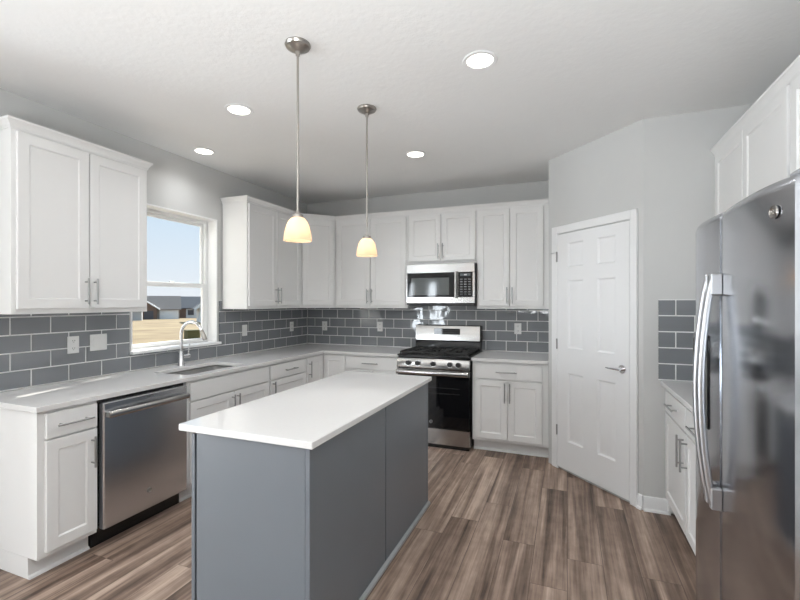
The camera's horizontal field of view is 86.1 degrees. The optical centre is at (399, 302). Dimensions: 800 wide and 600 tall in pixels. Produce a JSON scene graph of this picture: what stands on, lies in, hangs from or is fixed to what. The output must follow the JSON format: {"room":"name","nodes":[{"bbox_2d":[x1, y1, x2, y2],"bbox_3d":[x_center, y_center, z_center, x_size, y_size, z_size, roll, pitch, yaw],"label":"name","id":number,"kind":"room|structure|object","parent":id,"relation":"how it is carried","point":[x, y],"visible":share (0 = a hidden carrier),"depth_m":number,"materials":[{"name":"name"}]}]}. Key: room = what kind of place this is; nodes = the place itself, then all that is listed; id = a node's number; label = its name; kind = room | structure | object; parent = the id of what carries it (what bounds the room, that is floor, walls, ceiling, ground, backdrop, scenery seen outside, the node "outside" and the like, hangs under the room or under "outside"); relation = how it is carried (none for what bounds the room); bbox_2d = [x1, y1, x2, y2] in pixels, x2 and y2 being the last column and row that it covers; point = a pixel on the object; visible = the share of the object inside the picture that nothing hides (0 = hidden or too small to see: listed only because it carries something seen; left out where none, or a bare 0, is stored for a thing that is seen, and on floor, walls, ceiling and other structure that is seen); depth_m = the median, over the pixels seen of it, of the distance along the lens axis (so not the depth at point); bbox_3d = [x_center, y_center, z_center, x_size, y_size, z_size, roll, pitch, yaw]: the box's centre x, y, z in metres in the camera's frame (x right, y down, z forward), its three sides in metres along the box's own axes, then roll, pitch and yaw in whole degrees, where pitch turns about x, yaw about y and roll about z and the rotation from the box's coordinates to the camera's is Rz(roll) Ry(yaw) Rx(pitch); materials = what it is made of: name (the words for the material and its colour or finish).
{"room":"kitchen","nodes":[
{"label":"kitchen","id":0,"kind":"room"},
{"bbox_2d":[0,88,306,391],"bbox_3d":[-2.062,0.086,3.652,0.160,2.737,4.250,0,0,21],"label":"wall","id":1,"kind":"structure","parent":0,"point":[176,182],"depth_m":3.67,"materials":[{"name":"paint"}]},
{"bbox_2d":[0,115,152,313],"bbox_3d":[-2.107,-0.475,2.788,0.358,1.086,0.877,0,0,21],"label":"upper cabinet","id":2,"kind":"object","parent":1,"relation":"attached to","point":[73,210],"visible":1,"depth_m":2.61,"materials":[{"name":"wood"}]},
{"bbox_2d":[0,300,306,391],"bbox_3d":[-1.829,0.260,4.014,0.009,0.556,3.386,0,0,21],"label":"backsplash","id":3,"kind":"structure","parent":1,"relation":"attached to","point":[33,347],"depth_m":3.09,"materials":[{"name":"grey tile"}]},
{"bbox_2d":[67,336,78,353],"bbox_3d":[-2.238,0.292,2.936,0.009,0.117,0.074,0,0,21],"label":"wall outlet","id":4,"kind":"object","parent":3,"relation":"attached to","point":[72,341],"visible":1,"depth_m":2.93,"materials":[{"name":"white plastic"}]},
{"bbox_2d":[90,333,106,350],"bbox_3d":[-2.176,0.289,3.094,0.009,0.117,0.120,0,0,21],"label":"wall switch","id":5,"kind":"object","parent":3,"relation":"attached to","point":[97,341],"visible":1,"depth_m":3.09,"materials":[{"name":"white plastic"}]},
{"bbox_2d":[242,325,246,335],"bbox_3d":[-1.629,0.296,4.497,0.009,0.117,0.074,0,0,21],"label":"wall switch","id":6,"kind":"object","parent":3,"relation":"attached to","point":[244,327],"visible":1,"depth_m":4.49,"materials":[{"name":"white plastic"}]},
{"bbox_2d":[290,322,293,330],"bbox_3d":[-1.330,0.299,5.266,0.009,0.117,0.074,0,0,21],"label":"wall outlet","id":7,"kind":"object","parent":3,"relation":"attached to","point":[291,323],"visible":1,"depth_m":5.27,"materials":[{"name":"white plastic"}]},
{"bbox_2d":[132,208,207,348],"bbox_3d":[-2.052,-0.207,3.793,0.065,1.180,0.882,0,0,21],"label":"window","id":8,"kind":"structure","parent":1,"relation":"in","point":[203,225],"depth_m":4.08,"materials":[{"name":"plastic"}]},
{"bbox_2d":[130,203,216,350],"bbox_3d":[-1.984,-0.207,3.766,0.110,1.183,0.886,0,0,21],"label":"trim","id":9,"kind":"structure","parent":1,"relation":"attached to","point":[212,223],"depth_m":4.16,"materials":[{"name":"paint"}]},
{"bbox_2d":[130,341,221,354],"bbox_3d":[-1.966,0.396,3.765,0.144,0.025,0.918,0,0,21],"label":"trim","id":10,"kind":"structure","parent":1,"relation":"attached to","point":[208,343],"depth_m":3.65,"materials":[{"name":"paint"}]},
{"bbox_2d":[220,195,301,308],"bbox_3d":[-1.422,-0.475,4.547,0.358,1.086,0.916,0,0,21],"label":"upper cabinet","id":11,"kind":"object","parent":1,"relation":"attached to","point":[262,270],"visible":0.95,"depth_m":4.24,"materials":[{"name":"wood"}]},
{"bbox_2d":[0,445,695,599],"bbox_3d":[-2.538,1.514,2.023,8.935,0.120,7.870,0,0,21],"label":"floor","id":12,"kind":"structure","parent":0,"point":[496,525],"depth_m":2.52,"materials":[{"name":"wood"}]},
{"bbox_2d":[0,401,96,579],"bbox_3d":[-2.076,1.012,2.457,0.658,0.882,0.303,0,0,21],"label":"base cabinet","id":13,"kind":"object","parent":12,"relation":"on","point":[48,459],"visible":0.97,"depth_m":2.30,"materials":[{"name":"wood"}]},
{"bbox_2d":[0,344,407,412],"bbox_3d":[-1.120,0.555,3.729,1.519,0.030,3.402,0,0,21],"label":"countertop","id":14,"kind":"structure","parent":13,"relation":"on","point":[44,398],"depth_m":3.03,"materials":[{"name":"white stone"}]},
{"bbox_2d":[177,320,206,365],"bbox_3d":[-1.751,0.347,3.627,0.273,0.385,0.115,0,0,21],"label":"faucet","id":15,"kind":"object","parent":14,"relation":"on","point":[181,356],"visible":1,"depth_m":3.62,"materials":[{"name":"silver metal"}]},
{"bbox_2d":[169,366,231,374],"bbox_3d":[-1.625,0.676,3.525,0.409,0.197,0.674,0,0,21],"label":"sink","id":16,"kind":"object","parent":14,"relation":"in","point":[209,368],"visible":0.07,"depth_m":3.73,"materials":[{"name":"metal"}]},
{"bbox_2d":[88,383,189,547],"bbox_3d":[-1.883,1.016,2.882,0.672,0.872,0.614,0,0,21],"label":"dishwasher","id":17,"kind":"object","parent":12,"relation":"on","point":[142,448],"visible":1,"depth_m":2.72,"materials":[{"name":"silver metal"}]},
{"bbox_2d":[166,365,268,501],"bbox_3d":[-1.626,1.012,3.610,0.658,0.882,0.908,0,0,21],"label":"base cabinet","id":18,"kind":"object","parent":12,"relation":"on","point":[209,395],"visible":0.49,"depth_m":3.37,"materials":[{"name":"wood"}]},
{"bbox_2d":[268,357,305,394],"bbox_3d":[-1.352,1.012,4.314,0.658,0.882,0.600,0,0,21],"label":"base cabinet","id":19,"kind":"object","parent":12,"relation":"on","point":[286,375],"visible":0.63,"depth_m":4.17,"materials":[{"name":"wood"}]},
{"bbox_2d":[192,383,430,599],"bbox_3d":[-0.354,1.012,2.494,0.638,0.882,1.528,0,0,21],"label":"kitchen island","id":20,"kind":"object","parent":12,"relation":"on","point":[326,521],"visible":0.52,"depth_m":1.85,"materials":[{"name":"wood"}]},
{"bbox_2d":[179,371,431,449],"bbox_3d":[-0.377,0.555,2.505,0.693,0.030,1.567,0,0,21],"label":"countertop","id":21,"kind":"structure","parent":20,"relation":"on","point":[306,416],"depth_m":2.12,"materials":[{"name":"white stone"}]},
{"bbox_2d":[305,353,345,383],"bbox_3d":[-0.962,1.012,4.989,0.893,0.882,0.936,0,0,21],"label":"base cabinet","id":22,"kind":"object","parent":12,"relation":"on","point":[324,365],"visible":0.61,"depth_m":4.72,"materials":[{"name":"wood"}]},
{"bbox_2d":[346,354,397,373],"bbox_3d":[-0.206,1.012,4.843,0.619,0.882,0.658,0,0,21],"label":"drawer","id":23,"kind":"object","parent":12,"relation":"on","point":[356,363],"visible":0.26,"depth_m":4.57,"materials":[{"name":"wood"}]},
{"bbox_2d":[396,324,482,450],"bbox_3d":[0.430,0.856,4.551,0.761,1.192,0.724,0,0,21],"label":"gas range","id":24,"kind":"object","parent":12,"relation":"on","point":[443,353],"visible":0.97,"depth_m":4.27,"materials":[{"name":"silver metal"}]},
{"bbox_2d":[397,350,480,358],"bbox_3d":[0.426,0.541,4.546,0.757,0.016,0.566,0,0,21],"label":"cooktop","id":25,"kind":"object","parent":24,"relation":"in","point":[406,354],"depth_m":4.35,"materials":[{"name":"black metal"}]},
{"bbox_2d":[472,361,548,457],"bbox_3d":[1.136,1.012,4.320,0.704,0.882,0.658,0,0,21],"label":"base cabinet","id":26,"kind":"object","parent":12,"relation":"on","point":[510,401],"visible":0.98,"depth_m":4.05,"materials":[{"name":"wood"}]},
{"bbox_2d":[471,351,548,363],"bbox_3d":[1.138,0.555,4.331,0.710,0.030,0.640,0,0,21],"label":"countertop","id":27,"kind":"structure","parent":26,"relation":"on","point":[489,356],"depth_m":4.18,"materials":[{"name":"white stone"}]},
{"bbox_2d":[664,390,695,555],"bbox_3d":[1.883,1.012,2.330,0.650,0.882,1.117,0,0,21],"label":"base cabinet","id":28,"kind":"object","parent":12,"relation":"on","point":[680,444],"visible":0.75,"depth_m":2.49,"materials":[{"name":"wood"}]},
{"bbox_2d":[661,381,692,412],"bbox_3d":[1.891,0.555,2.319,0.637,0.030,1.117,0,0,21],"label":"countertop","id":29,"kind":"structure","parent":28,"relation":"on","point":[682,391],"depth_m":2.62,"materials":[{"name":"white stone"}]},
{"bbox_2d":[693,168,799,599],"bbox_3d":[1.417,0.555,1.351,0.808,1.779,0.900,0,0,21],"label":"refrigerator","id":30,"kind":"object","parent":12,"relation":"on","point":[746,338],"visible":1,"depth_m":1.23,"materials":[{"name":"metal"}]},
{"bbox_2d":[0,0,799,203],"bbox_3d":[-2.538,-1.358,2.023,8.935,0.150,7.870,0,0,21],"label":"ceiling","id":31,"kind":"structure","parent":0,"point":[566,76],"depth_m":2.39,"materials":[{"name":"paint"}]},
{"bbox_2d":[192,147,215,154],"bbox_3d":[-1.665,-1.279,3.638,0.184,0.006,0.184,0,0,21],"label":"recessed light","id":32,"kind":"object","parent":31,"relation":"in","point":[199,150],"visible":1,"depth_m":3.63,"materials":[{"name":"white plastic"}]},
{"bbox_2d":[224,103,253,115],"bbox_3d":[-1.073,-1.279,2.854,0.184,0.006,0.184,0,0,21],"label":"recessed light","id":33,"kind":"object","parent":31,"relation":"in","point":[233,108],"visible":1,"depth_m":2.84,"materials":[{"name":"white plastic"}]},
{"bbox_2d":[283,37,311,242],"bbox_3d":[-0.508,-0.793,2.130,0.138,0.978,0.138,0,0,21],"label":"pendant lamp","id":34,"kind":"object","parent":31,"relation":"hanging from","point":[297,230],"visible":1,"depth_m":2.10,"materials":[{"name":"beige glass"}]},
{"bbox_2d":[356,104,376,256],"bbox_3d":[-0.219,-0.793,2.833,0.138,0.978,0.138,0,0,21],"label":"pendant lamp","id":35,"kind":"object","parent":31,"relation":"hanging from","point":[366,246],"visible":1,"depth_m":2.81,"materials":[{"name":"white glass"}]},
{"bbox_2d":[405,150,425,157],"bbox_3d":[0.134,-1.279,3.711,0.184,0.006,0.184,0,0,21],"label":"recessed light","id":36,"kind":"object","parent":31,"relation":"in","point":[411,154],"visible":1,"depth_m":3.71,"materials":[{"name":"white plastic"}]},
{"bbox_2d":[462,50,497,69],"bbox_3d":[0.424,-1.279,2.271,0.184,0.006,0.184,0,0,21],"label":"recessed light","id":37,"kind":"object","parent":31,"relation":"in","point":[481,59],"visible":1,"depth_m":2.27,"materials":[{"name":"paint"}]},
{"bbox_2d":[307,180,548,352],"bbox_3d":[0.835,0.086,4.867,4.675,2.737,0.120,0,0,21],"label":"wall","id":38,"kind":"structure","parent":0,"point":[540,189],"depth_m":4.96,"materials":[{"name":"paint"}]},
{"bbox_2d":[300,213,334,307],"bbox_3d":[-1.038,-0.475,5.199,0.600,1.086,0.600,0,0,21],"label":"upper cabinet","id":39,"kind":"object","parent":38,"relation":"attached to","point":[318,255],"visible":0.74,"depth_m":5.00,"materials":[{"name":"white wood"}]},
{"bbox_2d":[335,210,416,307],"bbox_3d":[-0.295,-0.475,5.039,0.924,1.086,0.358,0,0,21],"label":"upper cabinet","id":40,"kind":"object","parent":38,"relation":"attached to","point":[379,281],"visible":0.98,"depth_m":4.89,"materials":[{"name":"wood"}]},
{"bbox_2d":[307,306,548,352],"bbox_3d":[0.190,0.282,5.049,3.000,0.535,0.008,0,0,21],"label":"backsplash","id":41,"kind":"structure","parent":38,"relation":"attached to","point":[345,326],"depth_m":5.05,"materials":[{"name":"grey tile"}]},
{"bbox_2d":[322,321,326,329],"bbox_3d":[-0.966,0.304,5.489,0.074,0.117,0.009,0,0,21],"label":"wall outlet","id":42,"kind":"object","parent":41,"relation":"attached to","point":[324,323],"visible":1,"depth_m":5.49,"materials":[{"name":"white plastic"}]},
{"bbox_2d":[377,322,382,330],"bbox_3d":[-0.243,0.297,5.207,0.070,0.117,0.009,0,0,21],"label":"wall outlet","id":43,"kind":"object","parent":41,"relation":"attached to","point":[379,324],"visible":1,"depth_m":5.20,"materials":[{"name":"white plastic"}]},
{"bbox_2d":[514,323,520,333],"bbox_3d":[1.270,0.286,4.617,0.074,0.117,0.009,0,0,21],"label":"wall outlet","id":44,"kind":"object","parent":41,"relation":"attached to","point":[517,326],"visible":1,"depth_m":4.62,"materials":[{"name":"white plastic"}]},
{"bbox_2d":[407,204,476,264],"bbox_3d":[0.491,-0.716,4.732,0.764,0.604,0.358,0,0,21],"label":"upper cabinet","id":45,"kind":"object","parent":38,"relation":"attached to","point":[439,235],"visible":0.96,"depth_m":4.59,"materials":[{"name":"wood"}]},
{"bbox_2d":[406,262,476,305],"bbox_3d":[0.479,-0.181,4.690,0.750,0.454,0.445,0,0,21],"label":"microwave","id":46,"kind":"object","parent":45,"relation":"attached to","point":[444,284],"visible":0.98,"depth_m":4.52,"materials":[{"name":"metal"}]},
{"bbox_2d":[476,198,548,308],"bbox_3d":[1.183,-0.475,4.463,0.721,1.086,0.358,0,0,21],"label":"upper cabinet","id":47,"kind":"object","parent":38,"relation":"attached to","point":[512,236],"visible":0.93,"depth_m":4.32,"materials":[{"name":"wood"}]},
{"bbox_2d":[549,104,752,514],"bbox_3d":[1.997,0.086,3.618,1.402,2.737,1.362,0,0,21],"label":"wall","id":48,"kind":"structure","parent":0,"point":[663,168],"depth_m":2.98,"materials":[{"name":"paint"}]},
{"bbox_2d":[551,221,629,500],"bbox_3d":[1.485,0.423,3.441,0.074,2.019,0.786,0,0,-22],"label":"door","id":49,"kind":"structure","parent":48,"relation":"in","point":[594,263],"depth_m":3.36,"materials":[{"name":"paint"}]},
{"bbox_2d":[552,209,637,506],"bbox_3d":[1.520,0.396,3.429,0.020,2.117,0.854,0,0,-22],"label":"trim","id":50,"kind":"structure","parent":48,"relation":"attached to","point":[632,215],"depth_m":3.08,"materials":[{"name":"paint"}]},
{"bbox_2d":[636,493,642,509],"bbox_3d":[1.685,1.404,3.014,0.026,0.100,0.038,0,0,-22],"label":"baseboard","id":51,"kind":"structure","parent":48,"relation":"attached to","point":[639,506],"depth_m":3.01,"materials":[{"name":"paint"}]},
{"bbox_2d":[643,495,670,515],"bbox_3d":[1.775,1.404,2.960,0.161,0.100,0.026,0,0,21],"label":"baseboard","id":52,"kind":"structure","parent":48,"relation":"attached to","point":[650,504],"depth_m":2.96,"materials":[{"name":"paint"}]},
{"bbox_2d":[658,299,695,381],"bbox_3d":[2.090,0.260,2.846,0.648,0.556,0.008,0,0,21],"label":"tile backsplash","id":53,"kind":"structure","parent":48,"relation":"attached to","point":[676,318],"depth_m":2.92,"materials":[{"name":"grey tile"}]},
{"bbox_3d":[1.574,0.086,0.437,0.120,2.737,7.600,0,0,21],"label":"wall","id":54,"kind":"structure","parent":0,"visible":0},
{"bbox_2d":[710,69,791,215],"bbox_3d":[2.023,-0.475,2.306,0.378,1.086,1.058,0,0,21],"label":"upper cabinet","id":55,"kind":"object","parent":54,"relation":"attached to","point":[753,155],"visible":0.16,"depth_m":2.20,"materials":[{"name":"wood"}]},
{"bbox_2d":[786,55,799,173],"bbox_3d":[1.630,-0.732,1.299,0.378,0.572,1.104,0,0,21],"label":"upper cabinet","id":56,"kind":"object","parent":54,"relation":"attached to","point":[793,69],"visible":0.68,"depth_m":1.81,"materials":[{"name":"wood"}]},
{"label":"outside","id":57,"kind":"structure","parent":0,"visible":0},
{"bbox_2d":[132,318,200,343],"bbox_3d":[-52.864,3.893,98.739,346.143,3.931,353.182,0,0,21],"label":"lawn","id":58,"kind":"structure","parent":57,"point":[148,330],"depth_m":43.05,"materials":[{"name":"beige plant"}]},
{"bbox_2d":[132,312,142,320],"bbox_3d":[-53.594,2.464,86.438,3.100,2.720,3.400,0,0,-28],"label":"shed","id":59,"kind":"object","parent":58,"relation":"on","point":[136,316],"visible":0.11,"depth_m":85.41,"materials":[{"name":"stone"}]},
{"bbox_2d":[143,296,180,319],"bbox_3d":[-60.254,1.278,99.830,16.400,5.530,11.900,0,0,-28],"label":"house","id":60,"kind":"structure","parent":58,"relation":"on","point":[158,307],"depth_m":98.81,"materials":[{"name":"grey"}]},
{"bbox_2d":[179,296,200,317],"bbox_3d":[-51.014,1.362,119.013,19.600,5.780,12.000,0,0,-28],"label":"house","id":61,"kind":"structure","parent":58,"relation":"on","point":[187,302],"depth_m":111.56,"materials":[{"name":"stone"}]},
{"bbox_2d":[183,329,199,338],"bbox_3d":[-13.766,2.133,28.360,0.740,0.590,0.840,0,0,45],"label":"utility box","id":62,"kind":"object","parent":58,"relation":"on","point":[195,333],"visible":0.8,"depth_m":28.09,"materials":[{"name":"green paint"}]},
{"bbox_2d":[192,302,200,322],"bbox_3d":[-28.562,-0.299,73.581,12.700,7.300,10.700,0,0,-28],"label":"house","id":63,"kind":"structure","parent":58,"relation":"on","point":[197,307],"depth_m":67.35,"materials":[{"name":"stone"}]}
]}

